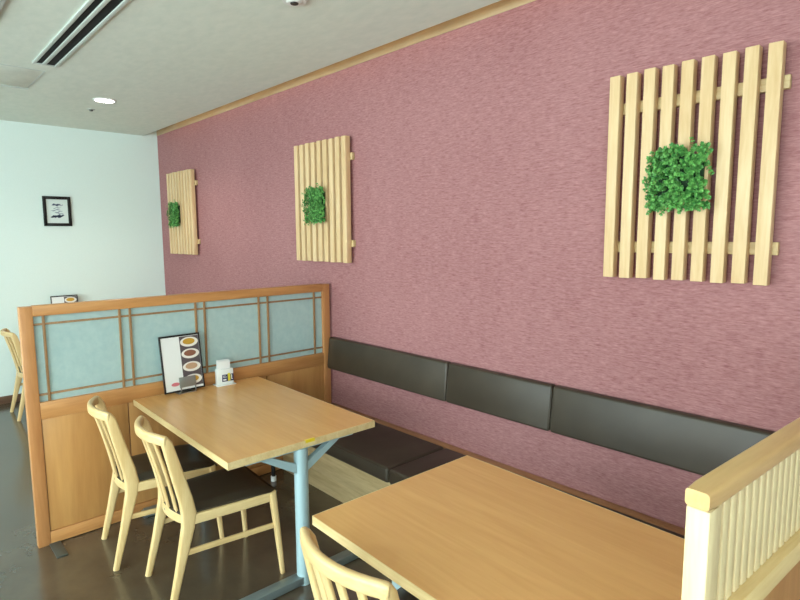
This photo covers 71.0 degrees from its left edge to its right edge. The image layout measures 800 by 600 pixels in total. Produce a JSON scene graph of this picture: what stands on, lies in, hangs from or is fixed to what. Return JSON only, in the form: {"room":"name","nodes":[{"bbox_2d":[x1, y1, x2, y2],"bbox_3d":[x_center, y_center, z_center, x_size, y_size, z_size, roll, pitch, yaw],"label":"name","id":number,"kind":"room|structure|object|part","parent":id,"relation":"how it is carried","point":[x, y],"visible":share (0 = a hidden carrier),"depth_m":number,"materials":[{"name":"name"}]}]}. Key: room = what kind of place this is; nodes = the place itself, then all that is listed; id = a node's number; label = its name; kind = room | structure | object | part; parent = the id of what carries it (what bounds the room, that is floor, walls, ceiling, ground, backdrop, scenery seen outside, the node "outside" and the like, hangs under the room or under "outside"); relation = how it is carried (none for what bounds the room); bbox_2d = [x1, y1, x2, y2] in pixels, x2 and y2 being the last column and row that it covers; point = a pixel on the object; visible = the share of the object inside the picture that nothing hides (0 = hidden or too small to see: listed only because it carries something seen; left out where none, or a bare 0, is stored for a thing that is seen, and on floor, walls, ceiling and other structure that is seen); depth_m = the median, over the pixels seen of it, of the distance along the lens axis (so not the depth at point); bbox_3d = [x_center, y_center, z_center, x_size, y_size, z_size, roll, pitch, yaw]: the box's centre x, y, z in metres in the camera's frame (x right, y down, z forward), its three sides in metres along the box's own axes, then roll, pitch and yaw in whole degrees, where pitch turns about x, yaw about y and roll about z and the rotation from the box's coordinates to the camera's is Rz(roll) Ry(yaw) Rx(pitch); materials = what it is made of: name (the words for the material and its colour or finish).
{"room":"eatery","nodes":[
{"label":"eatery","id":0,"kind":"room"},
{"bbox_2d":[0,120,165,396],"bbox_3d":[-4.953,-0.327,4.683,5.800,2.950,0.150,-6,9,-43],"label":"wall","id":1,"kind":"structure","parent":0,"point":[112,248],"depth_m":5.94,"materials":[{"name":"white paint"}]},
{"bbox_2d":[0,393,20,403],"bbox_3d":[-4.816,1.099,4.856,5.600,0.075,0.015,-6,9,-43],"label":"baseboard","id":2,"kind":"structure","parent":1,"relation":"attached to","point":[4,399],"depth_m":5.65,"materials":[{"name":"brown wood"}]},
{"bbox_2d":[42,196,71,225],"bbox_3d":[-3.552,-0.919,5.814,0.254,0.304,0.020,-6,9,-43],"label":"framed picture","id":3,"kind":"object","parent":1,"relation":"attached to","point":[56,209],"visible":1,"depth_m":5.81,"materials":[{"name":"black"}]},
{"bbox_2d":[51,203,64,217],"bbox_3d":[-3.552,-0.924,5.814,0.130,0.148,0.001,-6,9,-43],"label":"painting","id":4,"kind":"object","parent":3,"relation":"attached to","point":[57,209],"depth_m":5.82},
{"bbox_2d":[0,401,391,599],"bbox_3d":[-1.912,1.530,1.772,6.000,0.100,8.930,-6,9,-43],"label":"floor","id":5,"kind":"structure","parent":0,"point":[238,569],"depth_m":2.95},
{"bbox_2d":[0,328,24,421],"bbox_3d":[-3.415,0.663,5.348,0.590,0.820,0.462,-6,9,-43],"label":"dining chair","id":6,"kind":"object","parent":5,"relation":"on","point":[13,343],"visible":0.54,"depth_m":5.11,"materials":[{"name":"brown wood"}]},
{"bbox_3d":[-3.604,0.301,5.131,0.079,0.050,0.390,-6,9,-43],"label":"rail","id":7,"kind":"part","parent":6,"relation":"part of","materials":[{"name":"brown wood"}]},
{"bbox_3d":[-3.668,0.668,5.354,0.146,0.811,0.038,-6,9,-43],"label":"leg","id":8,"kind":"part","parent":6,"relation":"part of","materials":[{"name":"brown wood"}]},
{"bbox_3d":[-3.428,0.696,5.098,0.146,0.811,0.038,-6,9,-43],"label":"leg","id":9,"kind":"part","parent":6,"relation":"part of","materials":[{"name":"brown wood"}]},
{"bbox_2d":[87,396,223,570],"bbox_3d":[-1.340,0.918,3.056,0.590,0.820,0.462,-5,8,-36],"label":"dining chair","id":10,"kind":"object","parent":5,"relation":"on","point":[131,475],"visible":0.81,"depth_m":2.87,"materials":[{"name":"brown wood"}]},
{"bbox_3d":[-1.548,0.553,2.862,0.079,0.050,0.390,-5,8,-36],"label":"rail","id":11,"kind":"part","parent":10,"relation":"part of","materials":[{"name":"brown wood"}]},
{"bbox_3d":[-1.590,0.919,3.092,0.146,0.811,0.038,-5,8,-36],"label":"leg","id":12,"kind":"part","parent":10,"relation":"part of","materials":[{"name":"brown wood"}]},
{"bbox_3d":[-1.472,0.934,2.961,0.064,0.050,0.357,-5,8,-36],"label":"rail","id":13,"kind":"part","parent":10,"relation":"part of","materials":[{"name":"brown wood"}]},
{"bbox_3d":[-1.383,0.951,2.809,0.146,0.811,0.038,-5,8,-36],"label":"leg","id":14,"kind":"part","parent":10,"relation":"part of","materials":[{"name":"brown wood"}]},
{"bbox_3d":[-1.004,1.109,3.070,0.072,0.428,0.039,-1,7,-7],"label":"leg","id":15,"kind":"part","parent":10,"relation":"part of","materials":[{"name":"brown wood"}]},
{"bbox_2d":[17,283,330,557],"bbox_3d":[-1.224,0.607,3.583,1.940,1.308,0.325,-6,9,-43],"label":"screen","id":16,"kind":"object","parent":5,"relation":"on","point":[73,353],"visible":0.77,"depth_m":3.23,"materials":[{"name":"brown wood"}]},
{"bbox_3d":[-1.875,1.327,3.053,0.053,0.008,0.325,-6,9,-43],"label":"floor plate","id":17,"kind":"part","parent":16,"relation":"part of","materials":[{"name":"silver metal"}]},
{"bbox_3d":[-1.753,0.926,3.169,0.430,0.625,0.031,-6,9,-43],"label":"panel","id":18,"kind":"part","parent":16,"relation":"part of","materials":[{"name":"brown wood"}]},
{"bbox_3d":[-1.426,0.889,3.472,0.453,0.625,0.031,-6,9,-43],"label":"panel","id":19,"kind":"part","parent":16,"relation":"part of","materials":[{"name":"brown wood"}]},
{"bbox_3d":[-1.245,1.216,3.679,1.820,0.068,0.045,-6,9,-43],"label":"rail","id":20,"kind":"part","parent":16,"relation":"part of","materials":[{"name":"brown wood"}]},
{"bbox_3d":[-1.252,-0.018,3.536,1.820,0.056,0.051,-6,9,-43],"label":"rail","id":21,"kind":"part","parent":16,"relation":"part of","materials":[{"name":"brown wood"}]},
{"bbox_3d":[-1.251,0.239,3.566,1.820,0.460,0.006,-6,9,-43],"label":"glass pane","id":22,"kind":"part","parent":16,"relation":"part of","materials":[{"name":"blue glass"}]},
{"bbox_3d":[-1.249,0.513,3.598,1.820,0.092,0.045,-6,9,-43],"label":"rail","id":23,"kind":"part","parent":16,"relation":"part of","materials":[{"name":"brown wood"}]},
{"bbox_3d":[-1.095,0.852,3.778,0.442,0.625,0.031,-6,9,-43],"label":"panel","id":24,"kind":"part","parent":16,"relation":"part of","materials":[{"name":"brown wood"}]},
{"bbox_3d":[-0.756,0.814,4.092,0.475,0.625,0.031,-6,9,-43],"label":"panel","id":25,"kind":"part","parent":16,"relation":"part of","materials":[{"name":"brown wood"}]},
{"bbox_2d":[134,415,284,599],"bbox_3d":[-0.943,0.953,2.731,0.590,0.820,0.462,-6,9,-39],"label":"dining chair","id":26,"kind":"object","parent":5,"relation":"on","point":[215,494],"visible":0.96,"depth_m":2.62,"materials":[{"name":"brown wood"}]},
{"bbox_3d":[-1.143,0.590,2.527,0.079,0.050,0.390,-6,8,-39],"label":"rail","id":27,"kind":"part","parent":26,"relation":"part of","materials":[{"name":"brown wood"}]},
{"bbox_3d":[-1.194,0.957,2.755,0.146,0.811,0.038,-6,8,-39],"label":"leg","id":28,"kind":"part","parent":26,"relation":"part of","materials":[{"name":"brown wood"}]},
{"bbox_3d":[-1.070,0.971,2.630,0.064,0.050,0.357,-6,8,-39],"label":"rail","id":29,"kind":"part","parent":26,"relation":"part of","materials":[{"name":"brown wood"}]},
{"bbox_3d":[-0.973,0.987,2.483,0.146,0.811,0.038,-6,8,-39],"label":"leg","id":30,"kind":"part","parent":26,"relation":"part of","materials":[{"name":"brown wood"}]},
{"bbox_3d":[-0.863,1.108,3.077,0.039,0.428,0.072,2,7,22],"label":"leg","id":31,"kind":"part","parent":26,"relation":"part of","materials":[{"name":"brown wood"}]},
{"bbox_3d":[-0.607,1.143,2.763,0.072,0.428,0.039,-1,7,-10],"label":"leg","id":32,"kind":"part","parent":26,"relation":"part of","materials":[{"name":"brown wood"}]},
{"bbox_2d":[133,376,374,599],"bbox_3d":[-0.823,0.955,3.142,0.851,0.715,1.251,-6,9,-42],"label":"dining table","id":33,"kind":"object","parent":5,"relation":"on","point":[249,421],"visible":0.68,"depth_m":2.83,"materials":[{"name":"brown wood"}]},
{"bbox_2d":[158,332,204,394],"bbox_3d":[-1.325,0.389,3.414,0.250,0.354,0.071,-7,9,-45],"label":"menu stand","id":34,"kind":"object","parent":33,"relation":"on","point":[180,355],"visible":1,"depth_m":3.41,"materials":[{"name":"white paper"}]},
{"bbox_3d":[-1.292,0.511,3.420,0.015,0.092,0.103,6,9,45],"label":"card plate","id":35,"kind":"part","parent":34,"relation":"part of","materials":[{"name":"silver metal"}]},
{"bbox_2d":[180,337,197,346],"bbox_3d":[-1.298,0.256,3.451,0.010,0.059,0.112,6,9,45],"label":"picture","id":36,"kind":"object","parent":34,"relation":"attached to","point":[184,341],"depth_m":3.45},
{"bbox_2d":[183,338,194,343],"bbox_3d":[-1.300,0.253,3.450,0.006,0.038,0.076,6,9,45],"label":"food picture","id":37,"kind":"object","parent":34,"relation":"attached to","point":[185,340],"depth_m":3.45},
{"bbox_2d":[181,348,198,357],"bbox_3d":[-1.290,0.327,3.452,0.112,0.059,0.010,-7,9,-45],"label":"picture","id":38,"kind":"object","parent":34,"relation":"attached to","point":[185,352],"depth_m":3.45},
{"bbox_2d":[184,350,195,355],"bbox_3d":[-1.291,0.325,3.450,0.076,0.038,0.006,-7,9,-45],"label":"food picture","id":39,"kind":"object","parent":34,"relation":"attached to","point":[186,352],"depth_m":3.45},
{"bbox_2d":[186,362,196,368],"bbox_3d":[-1.282,0.404,3.450,0.006,0.038,0.076,6,9,45],"label":"food picture","id":40,"kind":"object","parent":34,"relation":"on","point":[189,365],"depth_m":3.45},
{"bbox_2d":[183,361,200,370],"bbox_3d":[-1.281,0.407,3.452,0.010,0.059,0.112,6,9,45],"label":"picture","id":41,"kind":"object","parent":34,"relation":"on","point":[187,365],"depth_m":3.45},
{"bbox_2d":[188,374,201,382],"bbox_3d":[-1.272,0.484,3.452,0.010,0.059,0.112,6,9,45],"label":"picture","id":42,"kind":"object","parent":34,"relation":"attached to","point":[192,378],"depth_m":3.45},
{"bbox_2d":[213,359,235,386],"bbox_3d":[-1.129,0.464,3.602,0.126,0.160,0.077,-6,9,-40],"label":"card holder","id":43,"kind":"object","parent":33,"relation":"on","point":[224,376],"visible":1,"depth_m":3.58,"materials":[{"name":"white plastic"}]},
{"bbox_3d":[-1.129,0.540,3.611,0.126,0.005,0.077,-6,9,-40],"label":"plate","id":44,"kind":"part","parent":43,"relation":"part of","materials":[{"name":"white plastic"}]},
{"bbox_3d":[-0.910,0.885,3.753,0.146,0.652,0.026,-6,9,-42],"label":"support rod","id":45,"kind":"part","parent":33,"relation":"part of","materials":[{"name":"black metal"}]},
{"bbox_2d":[283,447,390,502],"bbox_3d":[0.371,1.169,3.020,0.500,0.305,3.090,-6,9,-43],"label":"bench base","id":46,"kind":"object","parent":5,"relation":"on","point":[340,480],"visible":0.07,"depth_m":3.48,"materials":[{"name":"beige wood"}]},
{"bbox_2d":[312,422,443,482],"bbox_3d":[-0.303,0.898,3.655,0.468,0.091,1.185,-6,9,-43],"label":"seat cushion","id":47,"kind":"object","parent":46,"relation":"on","point":[379,449],"visible":0.41,"depth_m":3.35,"materials":[{"name":"leather"}]},
{"bbox_2d":[389,448,546,485],"bbox_3d":[0.350,0.976,2.959,0.468,0.091,0.720,-6,9,-43],"label":"seat cushion","id":48,"kind":"object","parent":46,"relation":"on","point":[410,469],"visible":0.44,"depth_m":3.11,"materials":[{"name":"leather"}]},
{"bbox_2d":[554,488,684,538],"bbox_3d":[0.983,1.051,2.284,0.468,0.091,1.125,-6,9,-43],"label":"seat cushion","id":49,"kind":"object","parent":46,"relation":"on","point":[626,515],"visible":0.09,"depth_m":2.50,"materials":[{"name":"leather"}]},
{"bbox_2d":[300,526,418,599],"bbox_3d":[0.012,1.066,1.719,0.590,0.820,0.462,-6,9,-43],"label":"dining chair","id":50,"kind":"object","parent":5,"relation":"on","point":[321,569],"visible":0.83,"depth_m":1.47,"materials":[{"name":"brown wood"}]},
{"bbox_3d":[-0.240,1.071,1.725,0.146,0.811,0.038,-6,9,-43],"label":"leg","id":51,"kind":"part","parent":50,"relation":"part of","materials":[{"name":"brown wood"}]},
{"bbox_3d":[0.000,1.100,1.469,0.146,0.811,0.038,-6,9,-43],"label":"leg","id":52,"kind":"part","parent":50,"relation":"part of","materials":[{"name":"brown wood"}]},
{"bbox_2d":[312,455,684,599],"bbox_3d":[0.411,1.114,1.779,0.800,0.700,1.250,-6,9,-41],"label":"dining table","id":53,"kind":"object","parent":5,"relation":"on","point":[467,527],"visible":1,"depth_m":1.78,"materials":[{"name":"brown wood"}]},
{"bbox_2d":[681,417,799,599],"bbox_3d":[1.055,0.855,1.372,1.604,1.301,0.055,-6,8,-38],"label":"slatted screen","id":54,"kind":"object","parent":5,"relation":"on","point":[742,527],"visible":1,"depth_m":0.91,"materials":[{"name":"beige wood"}]},
{"bbox_3d":[0.446,0.930,0.891,0.036,1.270,0.034,-6,8,-38],"label":"post","id":55,"kind":"part","parent":54,"relation":"part of","materials":[{"name":"beige wood"}]},
{"bbox_3d":[1.051,0.224,1.300,1.604,0.031,0.038,-6,8,-38],"label":"cap rail","id":56,"kind":"part","parent":54,"relation":"part of","materials":[{"name":"brown wood"}]},
{"bbox_3d":[1.054,0.438,1.325,1.528,0.040,0.050,-6,8,-38],"label":"rail","id":57,"kind":"part","parent":54,"relation":"part of","materials":[{"name":"brown wood"}]},
{"bbox_3d":[1.056,0.930,1.383,1.528,0.950,0.016,-6,8,-38],"label":"panel","id":58,"kind":"part","parent":54,"relation":"part of","materials":[{"name":"brown wood"}]},
{"bbox_3d":[-3.088,0.699,5.508,0.800,0.700,1.250,-6,9,-43],"label":"dining table","id":59,"kind":"object","parent":5,"relation":"on","visible":0},
{"bbox_2d":[50,295,77,303],"bbox_3d":[-3.491,0.130,5.862,0.250,0.354,0.071,-6,9,-43],"label":"menu stand","id":60,"kind":"object","parent":59,"relation":"on","point":[65,298],"visible":0.23,"depth_m":5.86,"materials":[{"name":"white paper"}]},
{"bbox_2d":[0,0,500,135],"bbox_3d":[-1.984,-1.334,1.385,5.445,0.100,8.530,-6,9,-43],"label":"ceiling","id":61,"kind":"structure","parent":0,"point":[163,63],"depth_m":3.40,"materials":[{"name":"paint"}]},
{"bbox_2d":[0,0,5,10],"bbox_3d":[-2.009,-1.372,2.231,0.800,0.020,1.200,-6,9,-43],"label":"air conditioner","id":62,"kind":"object","parent":61,"relation":"attached to","point":[2,2],"visible":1,"depth_m":2.69,"materials":[{"name":"white plastic"}]},
{"bbox_2d":[0,64,45,89],"bbox_3d":[-2.850,-1.560,3.856,0.600,0.012,0.600,-6,9,-43],"label":"ceiling hatch","id":63,"kind":"object","parent":61,"relation":"attached to","point":[10,76],"visible":1,"depth_m":3.95,"materials":[{"name":"paint"}]},
{"bbox_2d":[32,0,129,67],"bbox_3d":[-1.546,-1.451,2.846,0.146,0.010,2.299,-6,9,-43],"label":"ceiling vent","id":64,"kind":"object","parent":61,"relation":"in","point":[93,14],"visible":1,"depth_m":3.06,"materials":[{"name":"metal"}]},
{"bbox_2d":[93,98,115,102],"bbox_3d":[-2.458,-1.659,4.668,0.176,0.008,0.176,-6,9,-43],"label":"recessed light","id":65,"kind":"object","parent":61,"relation":"in","point":[101,100],"visible":1,"depth_m":4.66,"materials":[{"name":"white plastic"}]},
{"bbox_2d":[95,99,113,102],"bbox_3d":[-2.458,-1.660,4.668,0.142,0.002,0.142,-6,9,-43],"label":"diffuser","id":66,"kind":"object","parent":65,"relation":"attached to","point":[97,100],"depth_m":4.66,"materials":[{"name":"white plastic"}]},
{"bbox_2d":[282,0,306,5],"bbox_3d":[-0.507,-1.432,2.691,0.124,0.024,0.124,-6,9,-43],"label":"security camera","id":67,"kind":"object","parent":61,"relation":"in","point":[287,2],"visible":1,"depth_m":2.69,"materials":[{"name":"white plastic"}]},
{"bbox_2d":[157,0,799,528],"bbox_3d":[0.183,-0.149,3.550,0.150,2.803,8.930,-6,9,-43],"label":"wall","id":68,"kind":"structure","parent":0,"point":[478,169],"depth_m":2.93,"materials":[{"name":"pink paint"}]},
{"bbox_2d":[166,169,200,254],"bbox_3d":[-2.318,-0.928,5.995,0.067,0.874,0.665,-6,9,-43],"label":"wall panel","id":69,"kind":"object","parent":68,"relation":"attached to","point":[180,184],"visible":0.97,"depth_m":5.89,"materials":[{"name":"beige wood"}]},
{"bbox_2d":[166,201,180,227],"bbox_3d":[-2.425,-0.917,6.003,0.081,0.305,0.280,-6,9,-43],"label":"greenery","id":70,"kind":"object","parent":69,"relation":"attached to","point":[175,219],"visible":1,"depth_m":5.96,"materials":[{"name":"green plant"}]},
{"bbox_2d":[294,135,355,262],"bbox_3d":[-0.563,-0.720,4.125,0.067,0.874,0.665,-6,9,-43],"label":"wall panel","id":71,"kind":"object","parent":68,"relation":"attached to","point":[326,163],"visible":0.95,"depth_m":4.04,"materials":[{"name":"beige wood"}]},
{"bbox_2d":[301,183,325,225],"bbox_3d":[-0.627,-0.695,4.088,0.081,0.305,0.280,-6,9,-43],"label":"greenery","id":72,"kind":"object","parent":71,"relation":"attached to","point":[315,211],"visible":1,"depth_m":4.06,"materials":[{"name":"green plant"}]},
{"bbox_3d":[-0.549,-1.019,4.105,0.024,0.048,0.665,-6,9,-43],"label":"rail","id":73,"kind":"part","parent":71,"relation":"part of","materials":[{"name":"brown wood"}]},
{"bbox_3d":[-0.546,-0.423,4.174,0.024,0.048,0.665,-6,9,-43],"label":"rail","id":74,"kind":"part","parent":71,"relation":"part of","materials":[{"name":"brown wood"}]},
{"bbox_2d":[156,0,535,135],"bbox_3d":[0.065,-1.617,3.276,0.450,0.177,8.530,-6,9,-43],"label":"trim","id":75,"kind":"structure","parent":68,"relation":"attached to","point":[501,6],"depth_m":3.65,"materials":[{"name":"brown wood"}]},
{"bbox_2d":[327,337,450,400],"bbox_3d":[-0.116,0.441,3.784,0.069,0.236,1.194,-6,9,-43],"label":"cushion","id":76,"kind":"object","parent":68,"relation":"attached to","point":[418,374],"visible":0.86,"depth_m":3.68,"materials":[{"name":"leather"}]},
{"bbox_2d":[446,362,555,430],"bbox_3d":[0.533,0.518,3.092,0.069,0.236,0.702,-6,9,-43],"label":"cushion","id":77,"kind":"object","parent":68,"relation":"attached to","point":[522,400],"visible":0.88,"depth_m":3.04,"materials":[{"name":"leather"}]},
{"bbox_2d":[332,403,684,535],"bbox_3d":[0.565,0.938,3.115,0.060,0.039,3.200,-6,9,-43],"label":"trim","id":78,"kind":"structure","parent":68,"relation":"attached to","point":[660,523],"depth_m":2.93,"materials":[{"name":"brown wood"}]},
{"bbox_2d":[550,385,774,475],"bbox_3d":[1.186,0.595,2.396,0.069,0.236,1.204,-6,9,-43],"label":"cushion","id":79,"kind":"object","parent":68,"relation":"attached to","point":[697,444],"visible":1,"depth_m":2.46,"materials":[{"name":"leather"}]},
{"bbox_2d":[603,40,791,285],"bbox_3d":[1.166,-0.515,2.281,0.067,0.874,0.665,-6,9,-43],"label":"wall panel","id":80,"kind":"object","parent":68,"relation":"attached to","point":[776,82],"visible":0.97,"depth_m":2.21,"materials":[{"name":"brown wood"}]},
{"bbox_2d":[642,137,714,215],"bbox_3d":[1.106,-0.489,2.240,0.081,0.305,0.280,-6,9,-43],"label":"greenery","id":81,"kind":"object","parent":80,"relation":"attached to","point":[678,175],"visible":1,"depth_m":2.23,"materials":[{"name":"green plant"}]},
{"bbox_3d":[1.184,-0.218,2.330,0.024,0.048,0.665,-6,9,-43],"label":"rail","id":82,"kind":"part","parent":80,"relation":"part of","materials":[{"name":"brown wood"}]},
{"bbox_3d":[1.181,-0.814,2.261,0.024,0.048,0.665,-6,9,-43],"label":"rail","id":83,"kind":"part","parent":80,"relation":"part of","materials":[{"name":"brown wood"}]}
]}

